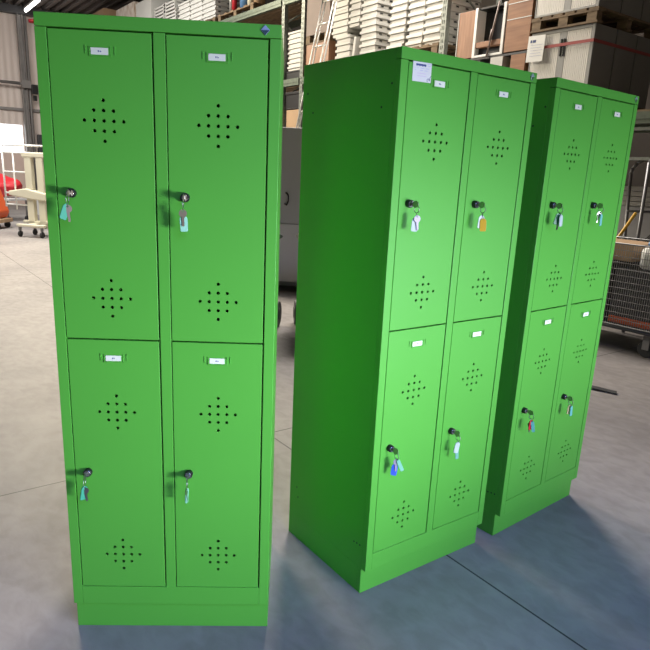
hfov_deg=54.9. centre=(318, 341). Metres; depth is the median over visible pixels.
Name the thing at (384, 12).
flat box
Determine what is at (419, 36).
flat box
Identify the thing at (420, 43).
flat box
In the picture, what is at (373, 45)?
flat box
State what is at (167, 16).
crate
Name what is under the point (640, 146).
wall
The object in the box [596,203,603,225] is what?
bunch
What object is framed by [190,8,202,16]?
flat box
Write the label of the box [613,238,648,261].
cardboard box
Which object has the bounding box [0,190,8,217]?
hood
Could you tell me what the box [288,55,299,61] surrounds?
flat box
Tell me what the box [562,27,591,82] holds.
shutter
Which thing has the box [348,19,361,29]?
flat box
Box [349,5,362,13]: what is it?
flat box
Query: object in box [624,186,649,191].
sheet
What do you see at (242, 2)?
drum
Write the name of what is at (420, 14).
flat box
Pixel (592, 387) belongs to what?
scrap
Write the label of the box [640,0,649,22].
base cabinet
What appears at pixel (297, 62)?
flat box
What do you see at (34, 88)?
wall speaker
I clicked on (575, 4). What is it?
shutter
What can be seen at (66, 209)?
keys
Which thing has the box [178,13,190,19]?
flat box
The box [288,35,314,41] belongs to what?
flat box
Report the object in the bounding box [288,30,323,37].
flat box
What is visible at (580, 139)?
locker
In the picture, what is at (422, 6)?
flat box
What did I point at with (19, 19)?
trim
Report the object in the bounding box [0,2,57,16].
trim
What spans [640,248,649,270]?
load
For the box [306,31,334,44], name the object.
pallet
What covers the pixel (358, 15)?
flat box
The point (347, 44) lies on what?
flat box
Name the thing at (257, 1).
drum
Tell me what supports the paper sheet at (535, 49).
hanging from the base cabinet at (590, 63)
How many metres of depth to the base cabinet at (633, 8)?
6.60 m
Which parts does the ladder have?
rail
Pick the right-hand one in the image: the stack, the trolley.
the stack
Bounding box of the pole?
[617,212,636,238]
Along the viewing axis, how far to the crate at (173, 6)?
14.35 m
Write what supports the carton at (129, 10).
on the rack
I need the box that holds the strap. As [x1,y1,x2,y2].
[544,38,649,56]
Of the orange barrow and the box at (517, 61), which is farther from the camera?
the orange barrow
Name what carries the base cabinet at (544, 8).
on the pallet at (598, 14)
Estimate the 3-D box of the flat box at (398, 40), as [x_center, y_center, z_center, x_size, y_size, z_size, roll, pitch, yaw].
[1.360,-4.217,8.873,0.720,0.088,0.320,-8,18,-35]
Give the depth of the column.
20.07 m
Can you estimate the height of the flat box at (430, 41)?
0.088 m
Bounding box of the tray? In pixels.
[608,315,649,329]
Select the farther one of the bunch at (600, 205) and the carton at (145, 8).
the carton at (145, 8)
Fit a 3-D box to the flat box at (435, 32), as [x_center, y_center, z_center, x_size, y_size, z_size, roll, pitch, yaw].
[1.751,-4.056,8.342,0.720,0.088,0.310,-8,18,-34]
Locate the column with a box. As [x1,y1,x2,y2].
[23,15,37,190]
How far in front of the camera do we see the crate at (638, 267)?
5.53 m
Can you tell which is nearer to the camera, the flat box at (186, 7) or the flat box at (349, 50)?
the flat box at (349, 50)
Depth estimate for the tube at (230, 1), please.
12.48 m
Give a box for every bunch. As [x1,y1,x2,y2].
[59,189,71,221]
[80,473,88,500]
[179,194,187,231]
[185,475,188,502]
[390,448,403,475]
[411,201,420,231]
[453,431,460,458]
[477,202,485,230]
[527,410,534,431]
[553,203,562,229]
[566,396,572,415]
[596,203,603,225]
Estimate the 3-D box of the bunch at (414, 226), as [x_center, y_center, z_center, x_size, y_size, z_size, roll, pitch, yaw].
[0.288,-0.379,1.885,0.034,0.092,0.018,13,19,35]
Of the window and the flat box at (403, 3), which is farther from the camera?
the window
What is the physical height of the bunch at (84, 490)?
0.086 m
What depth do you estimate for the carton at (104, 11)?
18.03 m
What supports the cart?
on the floor
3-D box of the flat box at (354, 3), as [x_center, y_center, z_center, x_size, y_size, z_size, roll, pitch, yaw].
[0.789,-5.045,9.416,0.620,0.086,0.260,-8,18,-34]
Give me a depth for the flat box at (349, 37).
9.51 m
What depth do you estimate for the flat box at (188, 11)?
13.81 m
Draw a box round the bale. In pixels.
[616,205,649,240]
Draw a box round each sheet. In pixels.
[525,34,545,62]
[622,196,649,201]
[622,200,649,206]
[623,191,649,196]
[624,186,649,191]
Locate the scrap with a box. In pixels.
[591,385,616,394]
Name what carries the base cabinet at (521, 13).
on the support frame
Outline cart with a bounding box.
[0,173,28,219]
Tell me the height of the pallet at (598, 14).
0.142 m
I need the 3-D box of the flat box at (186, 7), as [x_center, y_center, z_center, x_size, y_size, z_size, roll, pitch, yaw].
[-2.658,-7.408,14.036,0.800,0.085,0.600,-8,18,-34]
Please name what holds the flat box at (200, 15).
on the flat box
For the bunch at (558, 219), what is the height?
0.098 m
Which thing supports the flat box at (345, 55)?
on the pallet
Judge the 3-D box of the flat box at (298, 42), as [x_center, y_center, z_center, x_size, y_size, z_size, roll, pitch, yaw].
[-0.187,-5.092,10.753,0.550,0.074,0.460,-8,18,-34]
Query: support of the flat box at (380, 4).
on the flat box at (384, 12)
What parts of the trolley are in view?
hand rail, shelf arm, post, rail, post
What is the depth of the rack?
10.68 m
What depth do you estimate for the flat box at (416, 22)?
8.36 m
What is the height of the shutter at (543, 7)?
0.793 m
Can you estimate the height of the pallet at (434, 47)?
0.142 m
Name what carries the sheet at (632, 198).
on the sheet at (632, 203)
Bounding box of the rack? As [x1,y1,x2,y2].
[218,0,649,160]
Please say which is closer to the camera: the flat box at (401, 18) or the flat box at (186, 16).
the flat box at (401, 18)
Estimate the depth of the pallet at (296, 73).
10.72 m
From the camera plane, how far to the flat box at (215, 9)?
12.80 m
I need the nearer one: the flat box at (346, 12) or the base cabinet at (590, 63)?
the base cabinet at (590, 63)
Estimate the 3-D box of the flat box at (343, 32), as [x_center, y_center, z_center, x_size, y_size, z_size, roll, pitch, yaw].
[0.564,-4.782,9.796,0.620,0.086,0.400,-8,18,-34]
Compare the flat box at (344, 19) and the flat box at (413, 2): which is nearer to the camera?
the flat box at (413, 2)
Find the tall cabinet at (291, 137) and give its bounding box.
[278,127,301,285]
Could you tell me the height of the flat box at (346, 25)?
0.086 m
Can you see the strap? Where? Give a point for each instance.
(591, 39)
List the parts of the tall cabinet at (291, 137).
panel, door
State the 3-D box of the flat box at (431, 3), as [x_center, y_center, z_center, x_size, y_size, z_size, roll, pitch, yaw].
[1.775,-4.404,8.245,0.720,0.088,0.310,-8,18,-34]
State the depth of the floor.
2.47 m
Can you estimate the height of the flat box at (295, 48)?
0.074 m
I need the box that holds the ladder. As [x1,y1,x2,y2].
[296,0,337,127]
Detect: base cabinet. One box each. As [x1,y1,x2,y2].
[455,1,508,58]
[503,0,551,52]
[528,23,616,88]
[535,0,621,17]
[608,30,637,93]
[620,0,642,18]
[628,36,649,108]
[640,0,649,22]
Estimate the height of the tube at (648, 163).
1.802 m
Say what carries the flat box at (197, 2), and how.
on the flat box at (199, 6)
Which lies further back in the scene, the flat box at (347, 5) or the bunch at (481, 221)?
the flat box at (347, 5)
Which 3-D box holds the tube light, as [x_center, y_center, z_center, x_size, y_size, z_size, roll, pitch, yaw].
[-8.517,-10.056,18.544,0.120,0.224,1.760,-8,18,-35]
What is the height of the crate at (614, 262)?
0.549 m
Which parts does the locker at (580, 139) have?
door, door, door, door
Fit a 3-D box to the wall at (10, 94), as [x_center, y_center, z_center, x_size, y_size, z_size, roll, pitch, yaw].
[-15.966,-6.701,15.886,25.200,6.200,0.202,-8,18,-35]
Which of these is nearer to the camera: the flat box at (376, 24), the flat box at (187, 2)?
the flat box at (376, 24)
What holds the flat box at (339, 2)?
on the flat box at (347, 5)
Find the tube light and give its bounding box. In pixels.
[23,0,39,11]
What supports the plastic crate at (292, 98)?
on the cardboard box at (292, 115)
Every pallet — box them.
[205,16,225,20]
[218,2,264,20]
[286,69,299,79]
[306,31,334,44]
[412,42,455,55]
[530,6,649,38]
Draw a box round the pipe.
[0,80,30,88]
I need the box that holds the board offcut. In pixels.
[352,37,361,55]
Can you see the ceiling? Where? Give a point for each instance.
(64, 6)
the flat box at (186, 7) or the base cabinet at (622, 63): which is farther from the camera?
the flat box at (186, 7)
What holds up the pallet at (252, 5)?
on the rack
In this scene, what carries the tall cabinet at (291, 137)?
on the floor
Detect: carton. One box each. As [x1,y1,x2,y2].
[92,8,116,15]
[116,1,138,16]
[136,0,180,17]
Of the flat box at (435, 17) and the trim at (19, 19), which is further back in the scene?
the trim at (19, 19)
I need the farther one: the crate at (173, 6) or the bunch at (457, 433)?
the crate at (173, 6)
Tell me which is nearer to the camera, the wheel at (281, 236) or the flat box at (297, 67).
the wheel at (281, 236)
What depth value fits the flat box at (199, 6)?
13.34 m
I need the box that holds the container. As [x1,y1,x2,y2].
[602,236,649,357]
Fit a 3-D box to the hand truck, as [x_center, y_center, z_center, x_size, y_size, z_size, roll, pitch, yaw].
[3.411,-1.016,6.511,0.560,1.748,0.508,2,15,-3]
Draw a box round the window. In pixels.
[0,124,23,151]
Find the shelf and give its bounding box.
[475,39,500,48]
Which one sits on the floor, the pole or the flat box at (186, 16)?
the pole
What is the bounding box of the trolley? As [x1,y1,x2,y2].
[0,144,47,237]
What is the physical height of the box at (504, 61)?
0.668 m
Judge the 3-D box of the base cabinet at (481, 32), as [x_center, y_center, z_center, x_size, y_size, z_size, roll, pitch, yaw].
[2.081,-3.720,7.574,0.462,0.584,0.732,-8,18,-35]
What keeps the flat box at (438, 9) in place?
on the flat box at (435, 17)
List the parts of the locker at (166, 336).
door, door, door, door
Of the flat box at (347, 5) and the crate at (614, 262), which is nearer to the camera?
the crate at (614, 262)
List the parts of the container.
frame, panel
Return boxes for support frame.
[469,50,526,61]
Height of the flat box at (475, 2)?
0.088 m
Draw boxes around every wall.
[0,0,67,203]
[258,0,649,195]
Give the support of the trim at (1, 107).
attached to the wall at (10, 94)
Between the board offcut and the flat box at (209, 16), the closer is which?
the board offcut
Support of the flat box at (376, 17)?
on the flat box at (376, 24)
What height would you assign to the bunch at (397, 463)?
0.098 m
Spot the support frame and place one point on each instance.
(487, 58)
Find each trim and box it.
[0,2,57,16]
[0,106,39,112]
[16,14,31,151]
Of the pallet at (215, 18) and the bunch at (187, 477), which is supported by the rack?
the pallet at (215, 18)
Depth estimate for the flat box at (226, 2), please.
12.80 m
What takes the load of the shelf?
attached to the base cabinet at (481, 32)
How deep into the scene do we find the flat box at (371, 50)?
9.12 m
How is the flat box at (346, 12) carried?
on the flat box at (344, 19)
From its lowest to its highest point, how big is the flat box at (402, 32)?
0.088 m
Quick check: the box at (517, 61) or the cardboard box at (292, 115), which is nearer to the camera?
the box at (517, 61)
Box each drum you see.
[240,0,246,11]
[254,0,264,6]
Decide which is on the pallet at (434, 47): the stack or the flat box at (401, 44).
the flat box at (401, 44)
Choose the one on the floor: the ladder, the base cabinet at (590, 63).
the ladder
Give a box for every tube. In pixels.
[229,0,231,15]
[232,0,236,9]
[621,160,649,332]
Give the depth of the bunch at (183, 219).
1.64 m
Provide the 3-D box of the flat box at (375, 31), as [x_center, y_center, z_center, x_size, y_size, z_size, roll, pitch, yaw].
[0.959,-4.530,9.274,0.620,0.086,0.360,-8,18,-35]
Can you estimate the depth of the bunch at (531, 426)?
2.50 m
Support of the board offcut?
on the pallet
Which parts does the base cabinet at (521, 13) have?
drawer, drawer, drawer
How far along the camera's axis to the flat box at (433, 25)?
8.13 m
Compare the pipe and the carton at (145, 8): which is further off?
the pipe
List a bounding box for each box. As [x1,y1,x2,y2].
[178,0,190,8]
[178,4,190,12]
[178,9,190,16]
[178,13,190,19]
[190,0,202,7]
[190,4,202,11]
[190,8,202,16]
[190,13,203,19]
[202,0,239,6]
[202,2,244,11]
[202,7,228,15]
[202,12,231,20]
[286,109,298,127]
[287,40,300,47]
[287,50,299,56]
[287,60,299,66]
[287,65,299,70]
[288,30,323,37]
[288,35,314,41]
[288,45,300,51]
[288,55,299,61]
[332,9,350,18]
[332,22,361,31]
[332,29,361,38]
[333,2,351,12]
[333,15,350,25]
[334,0,351,5]
[335,47,352,55]
[335,54,351,58]
[336,34,360,43]
[336,41,353,49]
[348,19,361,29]
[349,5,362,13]
[349,12,361,20]
[350,0,363,7]
[359,42,389,50]
[360,14,391,24]
[360,21,390,30]
[360,28,390,37]
[360,35,389,44]
[360,49,379,53]
[361,0,392,10]
[361,7,391,17]
[362,0,392,3]
[386,43,406,48]
[388,36,407,45]
[389,21,408,30]
[389,29,408,38]
[390,6,409,16]
[390,14,409,23]
[391,0,410,9]
[405,40,424,47]
[406,32,424,41]
[407,17,425,27]
[407,25,425,34]
[408,10,426,19]
[409,0,426,5]
[409,2,427,12]
[423,28,456,39]
[423,36,456,49]
[424,13,458,23]
[424,20,457,31]
[425,5,467,16]
[426,0,480,11]
[427,0,480,6]
[490,56,510,67]
[510,53,528,70]
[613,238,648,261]
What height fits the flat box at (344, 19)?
0.086 m
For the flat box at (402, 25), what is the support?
on the flat box at (402, 32)
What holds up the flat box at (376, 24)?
on the flat box at (375, 31)
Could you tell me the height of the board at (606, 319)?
0.013 m
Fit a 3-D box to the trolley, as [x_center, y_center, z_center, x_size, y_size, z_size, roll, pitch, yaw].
[-5.705,-2.948,12.211,1.018,1.738,0.540,6,16,14]
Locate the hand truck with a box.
[623,160,649,238]
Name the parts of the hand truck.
rail, handle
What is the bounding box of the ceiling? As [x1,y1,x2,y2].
[2,0,186,13]
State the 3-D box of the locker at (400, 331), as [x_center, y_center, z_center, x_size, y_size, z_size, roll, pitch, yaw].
[0.308,-0.054,2.347,0.611,1.800,0.512,-8,18,-34]
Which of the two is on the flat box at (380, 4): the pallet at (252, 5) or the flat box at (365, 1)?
the flat box at (365, 1)
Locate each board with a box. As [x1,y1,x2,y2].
[306,0,332,36]
[602,319,649,331]
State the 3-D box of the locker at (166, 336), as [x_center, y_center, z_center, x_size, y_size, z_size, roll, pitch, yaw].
[-0.446,0.002,2.017,0.611,1.800,0.512,2,15,-3]
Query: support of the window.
in the wall at (10, 94)
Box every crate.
[154,3,178,17]
[165,0,184,13]
[165,8,179,18]
[285,91,298,109]
[603,260,639,319]
[609,266,649,322]
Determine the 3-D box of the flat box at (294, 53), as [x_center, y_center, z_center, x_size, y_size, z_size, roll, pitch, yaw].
[-0.191,-4.943,10.797,0.550,0.074,0.460,-8,18,-34]
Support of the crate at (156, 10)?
on the crate
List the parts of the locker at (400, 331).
door, door, door, door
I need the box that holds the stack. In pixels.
[305,40,335,64]
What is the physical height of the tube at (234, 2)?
0.650 m
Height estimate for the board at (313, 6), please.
1.150 m
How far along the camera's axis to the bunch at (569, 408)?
2.68 m
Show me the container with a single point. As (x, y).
(643, 348)
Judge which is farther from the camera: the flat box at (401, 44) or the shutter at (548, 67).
the flat box at (401, 44)
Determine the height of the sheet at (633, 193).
0.055 m
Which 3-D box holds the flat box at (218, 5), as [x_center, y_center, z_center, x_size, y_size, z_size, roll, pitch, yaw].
[-1.952,-6.947,13.121,0.800,0.085,0.600,-8,19,-35]
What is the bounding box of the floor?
[0,205,649,649]
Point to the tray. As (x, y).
(618, 317)
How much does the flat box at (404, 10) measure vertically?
0.088 m
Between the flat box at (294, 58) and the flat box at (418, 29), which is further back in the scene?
the flat box at (294, 58)
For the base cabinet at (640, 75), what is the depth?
6.96 m
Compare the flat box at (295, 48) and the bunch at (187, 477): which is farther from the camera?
the flat box at (295, 48)
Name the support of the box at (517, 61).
on the shelf board
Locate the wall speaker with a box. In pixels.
[31,84,37,100]
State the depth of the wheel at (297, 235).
6.04 m
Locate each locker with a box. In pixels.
[33,11,283,625]
[289,46,536,592]
[477,77,638,535]
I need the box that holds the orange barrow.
[0,190,12,227]
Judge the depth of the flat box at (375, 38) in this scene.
9.09 m
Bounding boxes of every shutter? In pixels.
[529,33,560,78]
[536,0,564,15]
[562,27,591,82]
[571,0,595,8]

